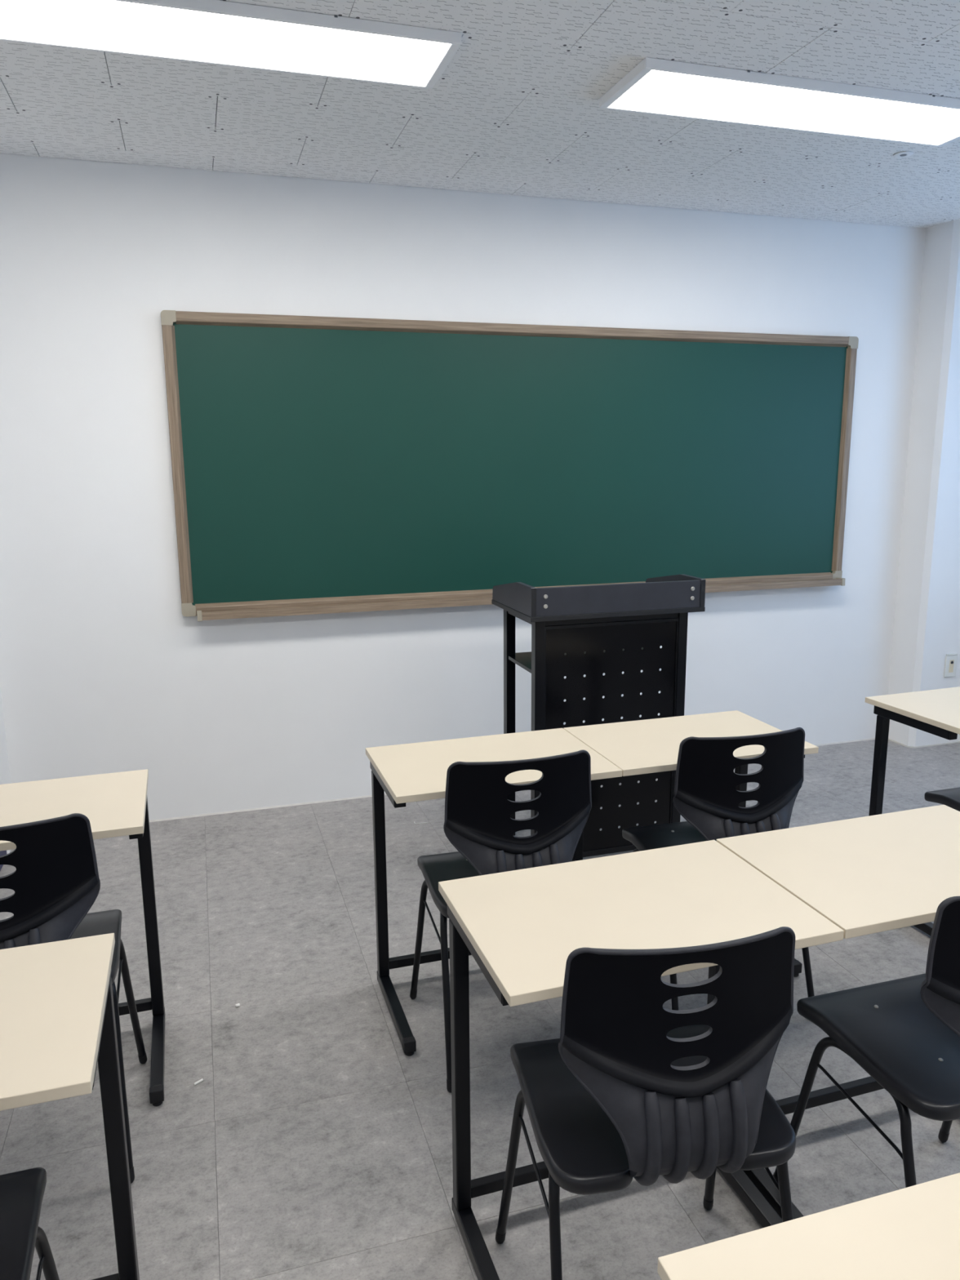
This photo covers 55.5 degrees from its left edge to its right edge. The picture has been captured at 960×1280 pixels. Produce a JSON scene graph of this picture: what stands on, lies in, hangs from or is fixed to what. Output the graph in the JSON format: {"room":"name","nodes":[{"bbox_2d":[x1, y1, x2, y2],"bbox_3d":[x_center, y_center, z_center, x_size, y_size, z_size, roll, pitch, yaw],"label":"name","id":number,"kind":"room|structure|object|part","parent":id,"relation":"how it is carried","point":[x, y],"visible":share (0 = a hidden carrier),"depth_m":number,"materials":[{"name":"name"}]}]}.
{"room":"classroom","nodes":[
{"label":"classroom","id":0,"kind":"room"},
{"bbox_2d":[0,688,11,853],"bbox_3d":[-2.255,-0.421,3.244,0.830,2.576,0.190,-4,12,-17],"label":"column","id":1,"kind":"structure","parent":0,"point":[5,777],"depth_m":3.57,"materials":[{"name":"white paint"}]},
{"bbox_2d":[0,153,926,820],"bbox_3d":[0.026,-0.627,4.086,5.900,2.722,0.120,-4,12,-17],"label":"wall","id":2,"kind":"structure","parent":0,"point":[103,670],"depth_m":3.81,"materials":[{"name":"white paint"}]},
{"bbox_2d":[160,310,858,621],"bbox_3d":[0.309,-0.767,4.038,3.178,1.199,0.084,-4,12,-17],"label":"chalkboard","id":3,"kind":"object","parent":2,"relation":"attached to","point":[320,464],"visible":1,"depth_m":3.98,"materials":[{"name":"green metal"}]},
{"bbox_3d":[0.297,-1.336,3.950,3.072,0.046,0.033,-4,12,-17],"label":"frame rail","id":4,"kind":"part","parent":3,"relation":"part of","materials":[{"name":"brown wood"}]},
{"bbox_3d":[0.305,-0.221,4.171,3.072,0.046,0.033,-4,12,-17],"label":"frame rail","id":5,"kind":"part","parent":3,"relation":"part of","materials":[{"name":"brown wood"}]},
{"bbox_2d":[196,577,844,621],"bbox_3d":[0.338,-0.196,4.141,3.102,0.037,0.051,-4,12,-17],"label":"chalk tray","id":6,"kind":"object","parent":3,"relation":"on","point":[430,600],"depth_m":3.93,"materials":[{"name":"wood"}]},
{"bbox_2d":[149,737,875,822],"bbox_3d":[0.153,0.661,4.311,4.248,0.007,0.004,-4,12,-17],"label":"trim","id":7,"kind":"structure","parent":2,"relation":"attached to","point":[367,796],"depth_m":4.01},
{"bbox_2d":[888,737,959,748],"bbox_3d":[2.503,0.524,4.921,0.621,0.007,0.193,-4,12,-17],"label":"trim","id":8,"kind":"structure","parent":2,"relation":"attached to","point":[895,741],"depth_m":4.79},
{"bbox_2d":[0,739,959,1279],"bbox_3d":[0.878,1.213,1.664,5.900,0.060,5.800,-4,12,-17],"label":"floor","id":9,"kind":"structure","parent":0,"point":[309,1144],"depth_m":2.17,"materials":[{"name":"grey"}]},
{"bbox_2d":[0,850,6,871],"bbox_3d":[-1.982,0.822,3.290,0.448,0.116,0.328,-4,12,-17],"label":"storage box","id":10,"kind":"object","parent":9,"relation":"on","point":[2,852],"visible":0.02,"depth_m":3.43,"materials":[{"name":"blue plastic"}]},
{"bbox_2d":[0,1167,59,1279],"bbox_3d":[-0.794,0.884,1.166,0.447,0.800,0.423,-4,12,-17],"label":"chair","id":11,"kind":"object","parent":9,"relation":"on","point":[21,1192],"visible":1,"depth_m":1.30,"materials":[{"name":"black plastic"}]},
{"bbox_3d":[-0.642,1.038,1.358,0.026,0.407,0.212,-2,11,-6],"label":"leg","id":12,"kind":"part","parent":11,"relation":"part of","materials":[{"name":"black paint"}]},
{"bbox_2d":[0,933,139,1279],"bbox_3d":[-0.849,0.899,1.353,0.600,0.700,0.400,-4,12,-17],"label":"student desk","id":13,"kind":"object","parent":9,"relation":"on","point":[57,1015],"visible":1,"depth_m":1.39,"materials":[{"name":"beige laminate"}]},
{"bbox_3d":[-0.621,0.861,1.560,0.030,0.611,0.030,-4,12,-17],"label":"leg post","id":14,"kind":"part","parent":13,"relation":"part of","materials":[{"name":"black metal"}]},
{"bbox_2d":[0,813,146,1183],"bbox_3d":[-0.992,0.726,1.972,0.448,0.800,0.423,-4,12,-18],"label":"chair","id":15,"kind":"object","parent":9,"relation":"on","point":[55,882],"visible":0.52,"depth_m":1.82,"materials":[{"name":"black plastic"}]},
{"bbox_3d":[-0.952,0.545,1.806,0.374,0.375,0.110,-4,12,-18],"label":"backrest","id":16,"kind":"part","parent":15,"relation":"part of","materials":[{"name":"black plastic"}]},
{"bbox_3d":[-1.000,0.702,1.990,0.409,0.045,0.361,-4,12,-18],"label":"seat","id":17,"kind":"part","parent":15,"relation":"part of","materials":[{"name":"black plastic"}]},
{"bbox_3d":[-0.779,0.918,1.968,0.022,0.407,0.213,-6,12,-26],"label":"leg","id":18,"kind":"part","parent":15,"relation":"part of","materials":[{"name":"black paint"}]},
{"bbox_3d":[-0.842,0.879,2.166,0.026,0.407,0.212,-2,11,-7],"label":"leg","id":19,"kind":"part","parent":15,"relation":"part of","materials":[{"name":"black paint"}]},
{"bbox_2d":[0,768,165,1106],"bbox_3d":[-1.089,0.738,2.179,0.600,0.700,0.400,-4,12,-18],"label":"student desk","id":20,"kind":"object","parent":9,"relation":"on","point":[115,804],"visible":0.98,"depth_m":2.23,"materials":[{"name":"beige laminate"}]},
{"bbox_3d":[-0.864,0.699,2.389,0.030,0.611,0.030,-4,12,-18],"label":"leg post","id":21,"kind":"part","parent":20,"relation":"part of","materials":[{"name":"black metal"}]},
{"bbox_2d":[193,1078,203,1085],"bbox_3d":[-0.687,1.079,2.228,0.006,0.006,0.024,9,15,41],"label":"fragment","id":22,"kind":"object","parent":9,"relation":"on","point":[202,1079],"visible":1,"depth_m":2.23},
{"bbox_2d":[365,728,622,1056],"bbox_3d":[0.026,0.662,2.522,0.595,0.700,0.400,-4,12,-17],"label":"student desk","id":23,"kind":"object","parent":9,"relation":"on","point":[413,771],"visible":0.63,"depth_m":2.50,"materials":[{"name":"beige laminate"}]},
{"bbox_3d":[-0.279,0.660,2.565,0.030,0.611,0.030,-4,12,-17],"label":"leg post","id":24,"kind":"part","parent":23,"relation":"part of","materials":[{"name":"black metal"}]},
{"bbox_2d":[409,750,591,1093],"bbox_3d":[0.069,0.643,2.356,0.448,0.800,0.423,-3,12,-15],"label":"chair","id":25,"kind":"object","parent":9,"relation":"on","point":[478,824],"visible":0.57,"depth_m":2.17,"materials":[{"name":"black plastic"}]},
{"bbox_3d":[-0.142,0.819,2.445,0.026,0.407,0.212,-6,12,-25],"label":"leg","id":26,"kind":"part","parent":25,"relation":"part of","materials":[{"name":"black paint"}]},
{"bbox_3d":[-0.085,0.859,2.245,0.022,0.407,0.213,-2,11,-7],"label":"leg","id":27,"kind":"part","parent":25,"relation":"part of","materials":[{"name":"black paint"}]},
{"bbox_3d":[0.062,0.618,2.375,0.409,0.045,0.361,-3,12,-15],"label":"seat","id":28,"kind":"part","parent":25,"relation":"part of","materials":[{"name":"black plastic"}]},
{"bbox_3d":[0.102,0.462,2.188,0.374,0.375,0.110,-3,12,-15],"label":"backrest","id":29,"kind":"part","parent":25,"relation":"part of","materials":[{"name":"black plastic"}]},
{"bbox_2d":[491,573,706,857],"bbox_3d":[0.433,0.283,3.493,0.672,1.061,0.434,-4,12,-17],"label":"lectern","id":30,"kind":"object","parent":9,"relation":"on","point":[592,631],"visible":0.75,"depth_m":3.31,"materials":[{"name":"black paint"}]},
{"bbox_3d":[0.116,0.324,3.575,0.036,0.930,0.040,-4,12,-17],"label":"post","id":31,"kind":"part","parent":30,"relation":"part of","materials":[{"name":"black metal"}]},
{"bbox_3d":[0.119,-0.167,3.305,0.018,0.101,0.429,-4,12,-17],"label":"panel","id":32,"kind":"part","parent":30,"relation":"part of","materials":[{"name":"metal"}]},
{"bbox_3d":[0.158,-0.091,3.342,0.026,0.028,0.270,-4,12,-17],"label":"rail","id":33,"kind":"part","parent":30,"relation":"part of","materials":[{"name":"black metal"}]},
{"bbox_3d":[0.207,0.380,3.284,0.036,0.930,0.040,-4,12,-17],"label":"post","id":34,"kind":"part","parent":30,"relation":"part of","materials":[{"name":"black metal"}]},
{"bbox_2d":[507,647,643,673],"bbox_3d":[0.412,0.072,3.457,0.559,0.014,0.332,-4,12,-17],"label":"shelf","id":35,"kind":"object","parent":30,"relation":"attached to","point":[523,660],"depth_m":3.30,"materials":[{"name":"black metal"}]},
{"bbox_2d":[491,599,705,622],"bbox_3d":[0.430,-0.130,3.411,0.672,0.017,0.434,-4,12,-17],"label":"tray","id":36,"kind":"object","parent":30,"relation":"on","point":[683,608],"depth_m":3.22,"materials":[{"name":"black metal"}]},
{"bbox_3d":[0.478,0.359,3.353,0.525,0.865,0.002,-4,12,-17],"label":"panel","id":37,"kind":"part","parent":30,"relation":"part of","materials":[{"name":"black metal"}]},
{"bbox_3d":[0.472,-0.080,3.277,0.525,0.028,0.026,-4,12,-17],"label":"rail","id":38,"kind":"part","parent":30,"relation":"part of","materials":[{"name":"black metal"}]},
{"bbox_3d":[0.740,-0.208,3.492,0.018,0.101,0.429,-4,12,-17],"label":"panel","id":39,"kind":"part","parent":30,"relation":"part of","materials":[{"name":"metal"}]},
{"bbox_3d":[0.743,0.345,3.446,0.036,0.930,0.040,-4,12,-17],"label":"post","id":40,"kind":"part","parent":30,"relation":"part of","materials":[{"name":"black metal"}]},
{"bbox_2d":[438,840,844,1279],"bbox_3d":[0.272,0.820,1.712,0.603,0.700,0.400,-4,12,-18],"label":"student desk","id":41,"kind":"object","parent":9,"relation":"on","point":[521,927],"visible":0.68,"depth_m":1.67,"materials":[{"name":"beige laminate"}]},
{"bbox_3d":[-0.037,0.819,1.751,0.030,0.611,0.030,-4,12,-18],"label":"leg post","id":42,"kind":"part","parent":41,"relation":"part of","materials":[{"name":"black metal"}]},
{"bbox_3d":[0.498,0.781,1.923,0.030,0.611,0.030,-4,12,-18],"label":"leg post","id":43,"kind":"part","parent":41,"relation":"part of","materials":[{"name":"black metal"}]},
{"bbox_2d":[495,926,795,1279],"bbox_3d":[0.283,0.804,1.534,0.448,0.800,0.423,-2,11,-10],"label":"chair","id":44,"kind":"object","parent":9,"relation":"on","point":[631,1086],"visible":1,"depth_m":1.34,"materials":[{"name":"black plastic"}]},
{"bbox_3d":[0.077,0.977,1.640,0.026,0.407,0.212,-5,12,-21],"label":"leg","id":45,"kind":"part","parent":44,"relation":"part of","materials":[{"name":"black paint"}]},
{"bbox_3d":[0.118,1.017,1.436,0.022,0.407,0.213,-1,11,-2],"label":"leg","id":46,"kind":"part","parent":44,"relation":"part of","materials":[{"name":"black paint"}]},
{"bbox_3d":[0.279,0.779,1.553,0.409,0.045,0.361,-2,11,-10],"label":"seat","id":47,"kind":"part","parent":44,"relation":"part of","materials":[{"name":"black plastic"}]},
{"bbox_3d":[0.306,0.624,1.363,0.374,0.375,0.110,-2,11,-10],"label":"backrest","id":48,"kind":"part","parent":44,"relation":"part of","materials":[{"name":"black plastic"}]},
{"bbox_3d":[0.453,0.961,1.707,0.026,0.407,0.212,0,11,1],"label":"leg","id":49,"kind":"part","parent":44,"relation":"part of","materials":[{"name":"black paint"}]},
{"bbox_3d":[0.489,1.002,1.502,0.022,0.407,0.213,-4,12,-18],"label":"leg","id":50,"kind":"part","parent":44,"relation":"part of","materials":[{"name":"black paint"}]},
{"bbox_2d":[563,710,818,977],"bbox_3d":[0.597,0.623,2.699,0.598,0.700,0.400,-4,12,-17],"label":"student desk","id":51,"kind":"object","parent":9,"relation":"on","point":[646,746],"visible":0.34,"depth_m":2.65,"materials":[{"name":"beige laminate"}]},
{"bbox_3d":[0.291,0.621,2.742,0.030,0.611,0.030,-4,12,-17],"label":"leg post","id":52,"kind":"part","parent":51,"relation":"part of","materials":[{"name":"black metal"}]},
{"bbox_3d":[0.823,0.584,2.907,0.030,0.611,0.030,-4,12,-17],"label":"leg post","id":53,"kind":"part","parent":51,"relation":"part of","materials":[{"name":"black metal"}]},
{"bbox_2d":[622,727,814,1010],"bbox_3d":[0.653,0.604,2.531,0.447,0.800,0.423,-3,12,-14],"label":"chair","id":54,"kind":"object","parent":9,"relation":"on","point":[706,796],"visible":0.52,"depth_m":2.34,"materials":[{"name":"black plastic"}]},
{"bbox_3d":[0.647,0.580,2.550,0.409,0.045,0.361,-3,12,-14],"label":"seat","id":55,"kind":"part","parent":54,"relation":"part of","materials":[{"name":"black plastic"}]},
{"bbox_3d":[0.497,0.820,2.423,0.022,0.407,0.213,-2,11,-6],"label":"leg","id":56,"kind":"part","parent":54,"relation":"part of","materials":[{"name":"black paint"}]},
{"bbox_3d":[0.685,0.424,2.363,0.374,0.375,0.110,-3,12,-14],"label":"backrest","id":57,"kind":"part","parent":54,"relation":"part of","materials":[{"name":"black plastic"}]},
{"bbox_3d":[0.863,0.799,2.514,0.022,0.407,0.213,-5,12,-22],"label":"leg","id":58,"kind":"part","parent":54,"relation":"part of","materials":[{"name":"black paint"}]},
{"bbox_2d":[657,1172,959,1279],"bbox_3d":[0.526,0.982,0.883,0.600,0.700,0.400,-4,12,-16],"label":"student desk","id":59,"kind":"object","parent":9,"relation":"on","point":[912,1233],"visible":1,"depth_m":0.93,"materials":[{"name":"beige laminate"}]},
{"bbox_2d":[716,804,959,1219],"bbox_3d":[0.849,0.779,1.898,0.603,0.700,0.400,-4,12,-18],"label":"student desk","id":60,"kind":"object","parent":9,"relation":"on","point":[865,875],"visible":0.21,"depth_m":1.82,"materials":[{"name":"beige laminate"}]},
{"bbox_2d":[773,896,959,1187],"bbox_3d":[0.876,0.768,1.693,0.448,0.800,0.423,-4,12,-17],"label":"chair","id":61,"kind":"object","parent":9,"relation":"on","point":[904,1033],"visible":0.95,"depth_m":1.64,"materials":[{"name":"black plastic"}]},
{"bbox_3d":[0.663,0.946,1.775,0.026,0.407,0.212,-6,13,-27],"label":"leg","id":62,"kind":"part","parent":61,"relation":"part of","materials":[{"name":"black paint"}]},
{"bbox_3d":[0.868,0.744,1.712,0.409,0.045,0.361,-4,12,-17],"label":"seat","id":63,"kind":"part","parent":61,"relation":"part of","materials":[{"name":"black plastic"}]},
{"bbox_3d":[0.727,0.985,1.577,0.022,0.407,0.213,-2,11,-9],"label":"leg","id":64,"kind":"part","parent":61,"relation":"part of","materials":[{"name":"black paint"}]},
{"bbox_3d":[0.914,0.587,1.526,0.374,0.375,0.110,-4,12,-17],"label":"backrest","id":65,"kind":"part","parent":61,"relation":"part of","materials":[{"name":"black plastic"}]},
{"bbox_3d":[1.028,0.922,1.884,0.026,0.407,0.212,-2,11,-6],"label":"leg","id":66,"kind":"part","parent":61,"relation":"part of","materials":[{"name":"black paint"}]},
{"bbox_2d":[865,686,959,936],"bbox_3d":[1.640,0.550,3.033,0.600,0.700,0.400,-4,12,-19],"label":"student desk","id":67,"kind":"object","parent":9,"relation":"on","point":[936,712],"visible":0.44,"depth_m":2.99,"materials":[{"name":"beige laminate"}]},
{"bbox_3d":[1.332,0.549,3.067,0.030,0.611,0.030,-4,12,-19],"label":"leg post","id":68,"kind":"part","parent":67,"relation":"part of","materials":[{"name":"black metal"}]},
{"bbox_2d":[924,786,959,811],"bbox_3d":[1.677,0.541,2.816,0.447,0.800,0.423,-4,12,-17],"label":"chair","id":69,"kind":"object","parent":9,"relation":"on","point":[950,797],"visible":0.46,"depth_m":2.88,"materials":[{"name":"black plastic"}]},
{"bbox_2d":[0,0,959,228],"bbox_3d":[0.860,-1.384,1.151,5.900,0.090,5.800,-4,12,-17],"label":"ceiling","id":70,"kind":"structure","parent":0,"point":[515,110],"depth_m":2.88,"materials":[{"name":"grey"}]},
{"bbox_2d":[0,0,461,88],"bbox_3d":[-0.713,-1.543,2.317,1.298,0.027,0.310,-4,12,-17],"label":"recessed light","id":71,"kind":"object","parent":70,"relation":"in","point":[215,32],"visible":1,"depth_m":2.32,"materials":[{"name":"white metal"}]},
{"bbox_2d":[599,57,959,146],"bbox_3d":[1.031,-1.659,2.843,1.298,0.027,0.310,-4,12,-17],"label":"recessed light","id":72,"kind":"object","parent":70,"relation":"in","point":[660,86],"visible":1,"depth_m":2.78,"materials":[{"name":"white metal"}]},
{"bbox_2d":[893,151,913,157],"bbox_3d":[1.544,-1.770,3.331,0.066,0.005,0.066,-4,12,-17],"label":"ceiling sensor","id":73,"kind":"object","parent":70,"relation":"attached to","point":[906,153],"visible":1,"depth_m":3.32,"materials":[{"name":"white plastic"}]},
{"bbox_2d":[888,219,959,746],"bbox_3d":[2.498,-0.737,4.676,0.622,2.576,0.190,-4,12,-17],"label":"wall","id":74,"kind":"structure","parent":0,"point":[926,627],"depth_m":4.57,"materials":[{"name":"white paint"}]},
{"bbox_2d":[943,653,957,677],"bbox_3d":[2.434,0.131,4.718,0.072,0.124,0.013,-4,12,-17],"label":"wall socket","id":75,"kind":"object","parent":74,"relation":"attached to","point":[950,665],"visible":1,"depth_m":4.71,"materials":[{"name":"white plastic"}]},
{"bbox_2d":[946,653,957,655],"bbox_3d":[2.434,0.074,4.707,0.064,0.008,0.011,-4,12,-17],"label":"hood","id":76,"kind":"object","parent":75,"relation":"attached to","point":[952,654],"depth_m":4.70,"materials":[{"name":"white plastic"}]}
]}

